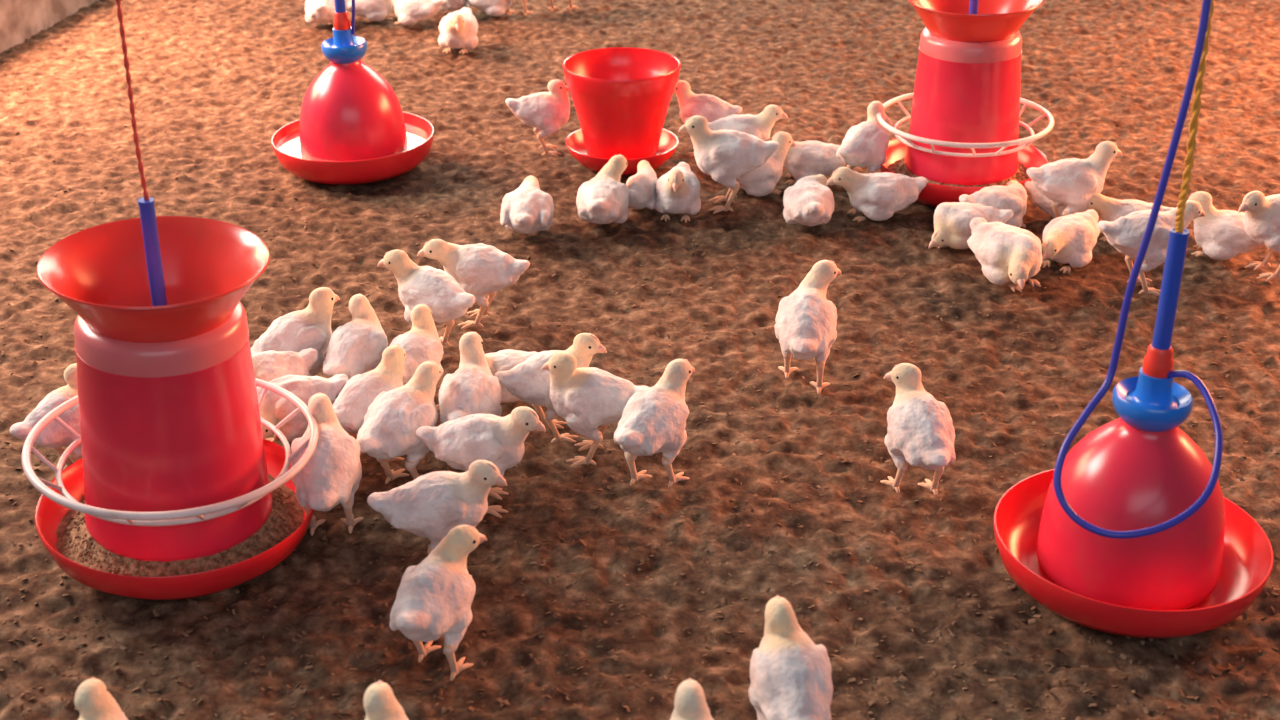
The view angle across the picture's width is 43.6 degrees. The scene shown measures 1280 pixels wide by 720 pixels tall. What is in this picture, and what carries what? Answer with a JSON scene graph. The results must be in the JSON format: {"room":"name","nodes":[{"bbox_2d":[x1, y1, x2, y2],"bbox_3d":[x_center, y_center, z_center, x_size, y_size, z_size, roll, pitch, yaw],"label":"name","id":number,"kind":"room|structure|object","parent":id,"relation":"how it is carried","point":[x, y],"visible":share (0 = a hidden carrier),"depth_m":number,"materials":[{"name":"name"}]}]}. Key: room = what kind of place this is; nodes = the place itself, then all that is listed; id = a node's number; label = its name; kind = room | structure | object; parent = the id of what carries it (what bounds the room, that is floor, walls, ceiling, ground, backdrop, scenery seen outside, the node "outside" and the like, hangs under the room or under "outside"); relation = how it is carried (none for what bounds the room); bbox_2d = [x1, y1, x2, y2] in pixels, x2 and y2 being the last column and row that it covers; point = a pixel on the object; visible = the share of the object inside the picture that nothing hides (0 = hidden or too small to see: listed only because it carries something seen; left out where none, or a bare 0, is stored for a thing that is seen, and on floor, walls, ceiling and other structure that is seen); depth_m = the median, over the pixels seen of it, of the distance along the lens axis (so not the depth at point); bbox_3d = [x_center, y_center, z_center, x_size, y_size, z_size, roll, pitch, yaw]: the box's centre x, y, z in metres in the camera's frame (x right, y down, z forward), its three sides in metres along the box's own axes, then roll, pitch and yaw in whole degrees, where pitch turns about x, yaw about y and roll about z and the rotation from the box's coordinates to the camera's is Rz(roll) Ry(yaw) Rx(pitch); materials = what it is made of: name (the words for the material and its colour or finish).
{"room":"farm building","nodes":[
{"label":"farm building","id":0,"kind":"room"},
{"bbox_2d":[0,0,95,52],"bbox_3d":[-1.673,-1.410,5.260,0.328,0.181,5.657,3,27,7],"label":"wall","id":1,"kind":"structure","parent":0,"point":[20,20],"depth_m":4.31,"materials":[{"name":"concrete"}]},
{"bbox_2d":[0,0,1279,719],"bbox_3d":[0.000,-0.755,4.095,12.000,0.028,12.000,0,27,0],"label":"floor","id":2,"kind":"structure","parent":0,"point":[391,223],"depth_m":2.66,"materials":[{"name":"brown soil"}]},
{"bbox_2d":[10,363,81,469],"bbox_3d":[-0.796,0.093,2.201,0.084,0.162,0.144,21,33,35],"label":"chick","id":3,"kind":"object","parent":2,"relation":"on","point":[54,435],"visible":0.52,"depth_m":2.17},
{"bbox_2d":[75,677,127,719],"bbox_3d":[-0.532,0.410,1.559,0.085,0.169,0.144,0,27,0],"label":"chick","id":4,"kind":"object","parent":2,"relation":"on","point":[93,701],"visible":1,"depth_m":1.56},
{"bbox_2d":[22,197,318,599],"bbox_3d":[-0.587,0.028,1.975,0.358,0.486,0.358,10,28,18],"label":"pet feeder","id":5,"kind":"object","parent":2,"relation":"on","point":[176,462],"visible":0.99,"depth_m":1.93,"materials":[{"name":"red plastic"}]},
{"bbox_2d":[37,216,269,342],"bbox_3d":[-0.577,-0.078,1.917,0.265,0.094,0.265,3,28,-1],"label":"funnel","id":6,"kind":"object","parent":5,"relation":"on","point":[191,288],"depth_m":1.95,"materials":[{"name":"plastic"}]},
{"bbox_2d":[56,474,303,576],"bbox_3d":[-0.593,0.203,2.065,0.309,0.044,0.309,5,27,10],"label":"feed","id":7,"kind":"object","parent":5,"relation":"in","point":[74,542],"visible":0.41,"depth_m":2.00,"materials":[{"name":"beige food"}]},
{"bbox_2d":[252,348,317,442],"bbox_3d":[-0.533,0.044,2.312,0.154,0.150,0.090,-17,31,-31],"label":"chick","id":8,"kind":"object","parent":2,"relation":"on","point":[270,365],"visible":0.33,"depth_m":2.29},
{"bbox_2d":[251,287,339,375],"bbox_3d":[-0.519,-0.012,2.394,0.092,0.176,0.176,22,34,37],"label":"chick","id":9,"kind":"object","parent":2,"relation":"on","point":[310,327],"visible":0.59,"depth_m":2.37},
{"bbox_2d":[256,374,347,441],"bbox_3d":[-0.479,0.087,2.244,0.155,0.134,0.096,-12,29,-22],"label":"chick","id":10,"kind":"object","parent":2,"relation":"on","point":[274,408],"visible":0.48,"depth_m":2.21},
{"bbox_2d":[305,0,334,23],"bbox_3d":[-0.876,-0.966,4.404,0.095,0.084,0.193,-5,27,-9],"label":"chick","id":11,"kind":"object","parent":2,"relation":"on","point":[317,11],"visible":0.84,"depth_m":4.34},
{"bbox_2d":[291,393,362,535],"bbox_3d":[-0.409,0.149,2.071,0.093,0.176,0.167,5,27,10],"label":"chick","id":12,"kind":"object","parent":2,"relation":"on","point":[332,476],"visible":0.91,"depth_m":2.04},
{"bbox_2d":[323,293,387,379],"bbox_3d":[-0.425,0.001,2.378,0.088,0.166,0.162,8,28,16],"label":"chick","id":13,"kind":"object","parent":2,"relation":"on","point":[356,347],"visible":0.82,"depth_m":2.35},
{"bbox_2d":[332,345,405,465],"bbox_3d":[-0.381,0.071,2.245,0.084,0.161,0.164,17,31,31],"label":"chick","id":14,"kind":"object","parent":2,"relation":"on","point":[351,405],"visible":0.6,"depth_m":2.21},
{"bbox_2d":[345,0,392,20],"bbox_3d":[-0.745,-1.000,4.443,0.188,0.110,0.094,-9,28,-18],"label":"chick","id":15,"kind":"object","parent":2,"relation":"on","point":[374,10],"visible":0.89,"depth_m":4.42},
{"bbox_2d":[363,680,408,719],"bbox_3d":[-0.252,0.412,1.553,0.087,0.169,0.147,1,27,2],"label":"chick","id":16,"kind":"object","parent":2,"relation":"on","point":[380,702],"visible":1,"depth_m":1.55},
{"bbox_2d":[357,360,441,483],"bbox_3d":[-0.328,0.099,2.179,0.093,0.170,0.178,13,30,25],"label":"chick","id":17,"kind":"object","parent":2,"relation":"on","point":[392,420],"visible":0.94,"depth_m":2.15},
{"bbox_2d":[389,304,443,410],"bbox_3d":[-0.337,0.011,2.366,0.082,0.160,0.153,9,28,18],"label":"chick","id":18,"kind":"object","parent":2,"relation":"on","point":[422,343],"visible":0.49,"depth_m":2.35},
{"bbox_2d":[391,0,443,24],"bbox_3d":[-0.627,-0.978,4.410,0.184,0.100,0.092,7,27,13],"label":"chick","id":19,"kind":"object","parent":2,"relation":"on","point":[408,12],"visible":1,"depth_m":4.38},
{"bbox_2d":[377,250,474,346],"bbox_3d":[-0.329,-0.089,2.557,0.172,0.168,0.089,19,32,33],"label":"chick","id":20,"kind":"object","parent":2,"relation":"on","point":[447,301],"visible":0.82,"depth_m":2.52},
{"bbox_2d":[367,460,506,576],"bbox_3d":[-0.253,0.194,1.997,0.169,0.162,0.088,-5,27,-11],"label":"chick","id":21,"kind":"object","parent":2,"relation":"on","point":[430,505],"visible":0.91,"depth_m":1.96},
{"bbox_2d":[389,525,486,680],"bbox_3d":[-0.236,0.286,1.810,0.091,0.166,0.158,6,27,12],"label":"chick","id":22,"kind":"object","parent":2,"relation":"on","point":[434,597],"visible":1,"depth_m":1.79},
{"bbox_2d":[438,0,468,11],"bbox_3d":[-0.531,-1.025,4.521,0.095,0.085,0.198,-2,27,-4],"label":"chick","id":23,"kind":"object","parent":2,"relation":"on","point":[450,5],"visible":0.74,"depth_m":4.47},
{"bbox_2d":[438,7,477,53],"bbox_3d":[-0.476,-0.869,4.179,0.105,0.112,0.213,4,27,7],"label":"chick","id":24,"kind":"object","parent":2,"relation":"on","point":[458,29],"visible":1,"depth_m":4.15},
{"bbox_2d":[439,332,501,423],"bbox_3d":[-0.239,0.065,2.243,0.088,0.174,0.171,3,27,5],"label":"chick","id":25,"kind":"object","parent":2,"relation":"on","point":[472,388],"visible":0.62,"depth_m":2.21},
{"bbox_2d":[417,239,529,328],"bbox_3d":[-0.271,-0.133,2.664,0.183,0.152,0.087,5,27,11],"label":"chick","id":26,"kind":"object","parent":2,"relation":"on","point":[480,269],"visible":0.9,"depth_m":2.62},
{"bbox_2d":[416,406,545,517],"bbox_3d":[-0.211,0.127,2.140,0.171,0.155,0.086,-2,27,-4],"label":"chick","id":27,"kind":"object","parent":2,"relation":"on","point":[460,442],"visible":0.84,"depth_m":2.10},
{"bbox_2d":[467,0,511,15],"bbox_3d":[-0.424,-1.027,4.494,0.160,0.114,0.090,-5,27,-9],"label":"chick","id":28,"kind":"object","parent":2,"relation":"on","point":[491,7],"visible":1,"depth_m":4.47},
{"bbox_2d":[485,349,538,402],"bbox_3d":[-0.199,0.019,2.440,0.157,0.079,0.082,-5,27,-9],"label":"chick","id":29,"kind":"object","parent":2,"relation":"on","point":[502,360],"visible":0.28,"depth_m":2.42},
{"bbox_2d":[506,0,532,15],"bbox_3d":[-0.347,-1.066,4.472,0.092,0.203,0.191,5,27,9],"label":"chick","id":30,"kind":"object","parent":2,"relation":"on","point":[525,11],"visible":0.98,"depth_m":4.50},
{"bbox_2d":[500,176,553,233],"bbox_3d":[-0.213,-0.287,3.044,0.100,0.086,0.209,1,27,2],"label":"chick","id":31,"kind":"object","parent":2,"relation":"on","point":[527,209],"visible":1,"depth_m":2.99},
{"bbox_2d":[505,79,569,156],"bbox_3d":[-0.218,-0.522,3.430,0.139,0.162,0.085,-5,27,-11],"label":"chick","id":32,"kind":"object","parent":2,"relation":"on","point":[545,112],"visible":0.99,"depth_m":3.40},
{"bbox_2d":[495,333,606,442],"bbox_3d":[-0.132,0.039,2.310,0.159,0.159,0.082,-12,29,-22],"label":"chick","id":33,"kind":"object","parent":2,"relation":"on","point":[527,381],"visible":0.62,"depth_m":2.28},
{"bbox_2d":[549,0,577,11],"bbox_3d":[-0.222,-1.088,4.517,0.089,0.202,0.190,5,27,9],"label":"chick","id":34,"kind":"object","parent":2,"relation":"on","point":[570,6],"visible":1,"depth_m":4.55},
{"bbox_2d":[542,352,649,466],"bbox_3d":[-0.057,0.064,2.252,0.156,0.167,0.086,5,27,11],"label":"chick","id":35,"kind":"object","parent":2,"relation":"on","point":[587,398],"visible":0.9,"depth_m":2.22},
{"bbox_2d":[576,154,628,223],"bbox_3d":[-0.072,-0.316,3.063,0.101,0.120,0.185,3,27,5],"label":"chick","id":36,"kind":"object","parent":2,"relation":"on","point":[603,199],"visible":1,"depth_m":3.03},
{"bbox_2d":[562,47,680,174],"bbox_3d":[-0.038,-0.518,3.358,0.245,0.216,0.245,0,27,0],"label":"pet feeder","id":37,"kind":"object","parent":2,"relation":"on","point":[621,96],"visible":0.91,"depth_m":3.31,"materials":[{"name":"red plastic"}]},
{"bbox_2d":[0,0,1279,719],"bbox_3d":[0.136,-0.332,3.246,3.612,0.028,3.449,0,27,0],"label":"debris","id":38,"kind":"object","parent":2,"relation":"on","point":[44,579],"visible":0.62,"depth_m":2.03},
{"bbox_2d":[626,160,657,209],"bbox_3d":[0.004,-0.335,3.151,0.081,0.078,0.171,9,28,18],"label":"chick","id":39,"kind":"object","parent":2,"relation":"on","point":[642,185],"visible":0.79,"depth_m":3.12},
{"bbox_2d":[614,359,694,487],"bbox_3d":[0.017,0.097,2.182,0.092,0.171,0.175,13,30,25],"label":"chick","id":40,"kind":"object","parent":2,"relation":"on","point":[652,421],"visible":1,"depth_m":2.15},
{"bbox_2d":[654,162,700,221],"bbox_3d":[0.075,-0.340,3.123,0.092,0.110,0.185,4,27,7],"label":"chick","id":41,"kind":"object","parent":2,"relation":"on","point":[677,190],"visible":1,"depth_m":3.09},
{"bbox_2d":[670,678,713,719],"bbox_3d":[0.052,0.411,1.556,0.085,0.169,0.148,0,27,0],"label":"chick","id":42,"kind":"object","parent":2,"relation":"on","point":[690,703],"visible":1,"depth_m":1.56},
{"bbox_2d":[674,81,741,156],"bbox_3d":[0.140,-0.517,3.427,0.162,0.157,0.082,10,28,20],"label":"chick","id":43,"kind":"object","parent":2,"relation":"on","point":[711,107],"visible":0.6,"depth_m":3.39},
{"bbox_2d":[678,115,778,213],"bbox_3d":[0.174,-0.390,3.135,0.195,0.188,0.103,2,27,4],"label":"chick","id":44,"kind":"object","parent":2,"relation":"on","point":[724,155],"visible":1,"depth_m":3.09},
{"bbox_2d":[708,105,787,140],"bbox_3d":[0.210,-0.448,3.286,0.177,0.159,0.088,-4,27,-7],"label":"chick","id":45,"kind":"object","parent":2,"relation":"on","point":[760,125],"visible":0.46,"depth_m":3.25},
{"bbox_2d":[738,131,795,196],"bbox_3d":[0.225,-0.395,3.225,0.192,0.118,0.101,-5,27,-9],"label":"chick","id":46,"kind":"object","parent":2,"relation":"on","point":[761,181],"visible":0.51,"depth_m":3.20},
{"bbox_2d":[749,595,832,719],"bbox_3d":[0.159,0.350,1.671,0.088,0.175,0.158,-3,27,-5],"label":"chick","id":47,"kind":"object","parent":2,"relation":"on","point":[790,675],"visible":1,"depth_m":1.65},
{"bbox_2d":[767,137,845,184],"bbox_3d":[0.346,-0.414,3.287,0.196,0.097,0.093,1,27,2],"label":"chick","id":48,"kind":"object","parent":2,"relation":"on","point":[807,158],"visible":0.64,"depth_m":3.26},
{"bbox_2d":[774,260,841,394],"bbox_3d":[0.253,-0.042,2.444,0.099,0.185,0.179,4,27,7],"label":"chick","id":49,"kind":"object","parent":2,"relation":"on","point":[806,321],"visible":1,"depth_m":2.42},
{"bbox_2d":[783,174,833,225],"bbox_3d":[0.323,-0.300,3.070,0.098,0.085,0.194,-1,27,-2],"label":"chick","id":50,"kind":"object","parent":2,"relation":"on","point":[809,202],"visible":0.98,"depth_m":3.02},
{"bbox_2d":[836,101,888,173],"bbox_3d":[0.449,-0.419,3.211,0.090,0.174,0.173,19,32,33],"label":"chick","id":51,"kind":"object","parent":2,"relation":"on","point":[865,143],"visible":0.92,"depth_m":3.18},
{"bbox_2d":[826,167,927,221],"bbox_3d":[0.459,-0.328,3.107,0.202,0.104,0.097,-4,27,-7],"label":"chick","id":52,"kind":"object","parent":2,"relation":"on","point":[878,196],"visible":1,"depth_m":3.08},
{"bbox_2d":[880,363,955,495],"bbox_3d":[0.380,0.109,2.156,0.090,0.172,0.160,-5,27,-9],"label":"chick","id":53,"kind":"object","parent":2,"relation":"on","point":[921,431],"visible":1,"depth_m":2.13},
{"bbox_2d":[877,0,1053,206],"bbox_3d":[0.647,-0.555,3.153,0.347,0.467,0.348,-12,29,-22],"label":"pet feeder","id":54,"kind":"object","parent":2,"relation":"on","point":[964,117],"visible":0.88,"depth_m":3.09,"materials":[{"name":"red plastic"}]},
{"bbox_2d":[888,156,1029,186],"bbox_3d":[0.649,-0.384,3.239,0.299,0.034,0.299,4,27,7],"label":"feed","id":55,"kind":"object","parent":54,"relation":"in","point":[899,167],"visible":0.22,"depth_m":3.20,"materials":[{"name":"beige food"}]},
{"bbox_2d":[908,0,1042,42],"bbox_3d":[0.644,-0.658,3.100,0.257,0.092,0.257,-12,29,-20],"label":"bowl","id":56,"kind":"object","parent":54,"relation":"on","point":[945,21],"depth_m":3.04,"materials":[{"name":"plastic"}]},
{"bbox_2d":[929,202,1013,248],"bbox_3d":[0.616,-0.252,2.979,0.151,0.081,0.092,4,27,7],"label":"chick","id":57,"kind":"object","parent":2,"relation":"on","point":[952,229],"visible":0.81,"depth_m":2.95},
{"bbox_2d":[959,180,1026,227],"bbox_3d":[0.681,-0.295,3.067,0.165,0.081,0.103,-9,28,-18],"label":"chick","id":58,"kind":"object","parent":2,"relation":"on","point":[1013,196],"visible":0.73,"depth_m":3.03},
{"bbox_2d":[967,217,1041,291],"bbox_3d":[0.651,-0.188,2.837,0.112,0.094,0.198,-14,30,-27],"label":"chick","id":59,"kind":"object","parent":2,"relation":"on","point":[1006,253],"visible":1,"depth_m":2.80},
{"bbox_2d":[1024,181,1089,218],"bbox_3d":[0.812,-0.323,3.091,0.141,0.108,0.086,9,28,18],"label":"chick","id":60,"kind":"object","parent":2,"relation":"on","point":[1040,200],"visible":0.16,"depth_m":3.08},
{"bbox_2d":[1041,209,1099,272],"bbox_3d":[0.773,-0.215,2.901,0.094,0.085,0.205,21,33,35],"label":"chick","id":61,"kind":"object","parent":2,"relation":"on","point":[1071,239],"visible":0.94,"depth_m":2.87},
{"bbox_2d":[1026,141,1121,217],"bbox_3d":[0.811,-0.324,3.013,0.184,0.180,0.094,-5,27,-11],"label":"chick","id":62,"kind":"object","parent":2,"relation":"on","point":[1072,182],"visible":0.91,"depth_m":2.98},
{"bbox_2d":[1087,193,1173,240],"bbox_3d":[0.914,-0.269,3.007,0.176,0.088,0.086,7,27,13],"label":"chick","id":63,"kind":"object","parent":2,"relation":"on","point":[1109,209],"visible":0.4,"depth_m":2.99},
{"bbox_2d":[1098,200,1204,295],"bbox_3d":[0.888,-0.197,2.786,0.198,0.157,0.091,-4,27,-7],"label":"chick","id":64,"kind":"object","parent":2,"relation":"on","point":[1126,233],"visible":0.77,"depth_m":2.75},
{"bbox_2d":[1187,191,1264,259],"bbox_3d":[1.079,-0.246,2.927,0.178,0.117,0.095,10,28,20],"label":"chick","id":65,"kind":"object","parent":2,"relation":"on","point":[1221,234],"visible":0.73,"depth_m":2.91},
{"bbox_2d":[1238,191,1279,281],"bbox_3d":[1.133,-0.231,2.843,0.188,0.166,0.093,-2,27,-4],"label":"chick","id":66,"kind":"object","parent":2,"relation":"on","point":[1261,222],"visible":1,"depth_m":2.81},
{"bbox_3d":[0.000,-2.067,0.867,9.001,0.108,0.090,0,27,0],"label":"trim","id":67,"kind":"structure","parent":0,"visible":0},
{"bbox_2d":[115,0,148,200],"bbox_3d":[-0.616,-1.120,1.379,0.099,2.133,0.017,-5,27,-10],"label":"rope","id":68,"kind":"object","parent":67,"relation":"hanging from","point":[118,2],"visible":1,"depth_m":1.80,"materials":[{"name":"fabric"}]},
{"bbox_2d":[1053,0,1222,538],"bbox_3d":[0.596,-0.927,1.309,0.276,2.414,0.142,-24,35,-39],"label":"hose","id":69,"kind":"object","parent":67,"relation":"hanging from","point":[1206,4],"visible":1,"depth_m":1.77,"materials":[{"name":"blue plastic"}]},
{"bbox_2d":[1175,0,1213,232],"bbox_3d":[0.650,-1.100,1.340,0.110,2.135,0.012,-4,27,-8],"label":"rope","id":70,"kind":"object","parent":67,"relation":"hanging from","point":[1198,87],"visible":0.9,"depth_m":1.75,"materials":[{"name":"beige fabric"}]},
{"bbox_2d":[993,227,1273,638],"bbox_3d":[0.610,0.061,1.912,0.335,0.463,0.335,-6,27,-12],"label":"poultry drinker","id":71,"kind":"object","parent":70,"relation":"hanging from","point":[1137,470],"visible":0.95,"depth_m":1.90,"materials":[{"name":"red plastic"}]},
{"bbox_3d":[0.000,-2.738,2.209,9.001,0.108,0.090,0,27,0],"label":"trim","id":72,"kind":"structure","parent":0,"visible":0},
{"bbox_2d":[351,0,354,33],"bbox_3d":[-0.582,-1.690,2.747,0.014,2.296,0.031,0,27,0],"label":"hose","id":73,"kind":"object","parent":72,"relation":"hanging from","point":[353,1],"visible":1,"depth_m":3.25,"materials":[{"name":"blue plastic"}]},
{"bbox_3d":[-0.602,-1.783,2.700,0.006,2.128,0.030,0,27,0],"label":"rope","id":74,"kind":"object","parent":72,"relation":"hanging from","visible":0},
{"bbox_2d":[271,0,433,183],"bbox_3d":[-0.603,-0.629,3.289,0.338,0.470,0.338,-9,28,-17],"label":"poultry drinker","id":75,"kind":"object","parent":74,"relation":"hanging from","point":[351,117],"visible":0.98,"depth_m":3.27,"materials":[{"name":"red plastic"}]},
{"bbox_2d":[276,124,429,160],"bbox_3d":[-0.603,-0.457,3.376,0.324,0.001,0.324,0,27,0],"label":"water","id":76,"kind":"object","parent":75,"relation":"in","point":[289,144],"visible":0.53,"depth_m":3.38,"materials":[{"name":"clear liquid"}]}
]}

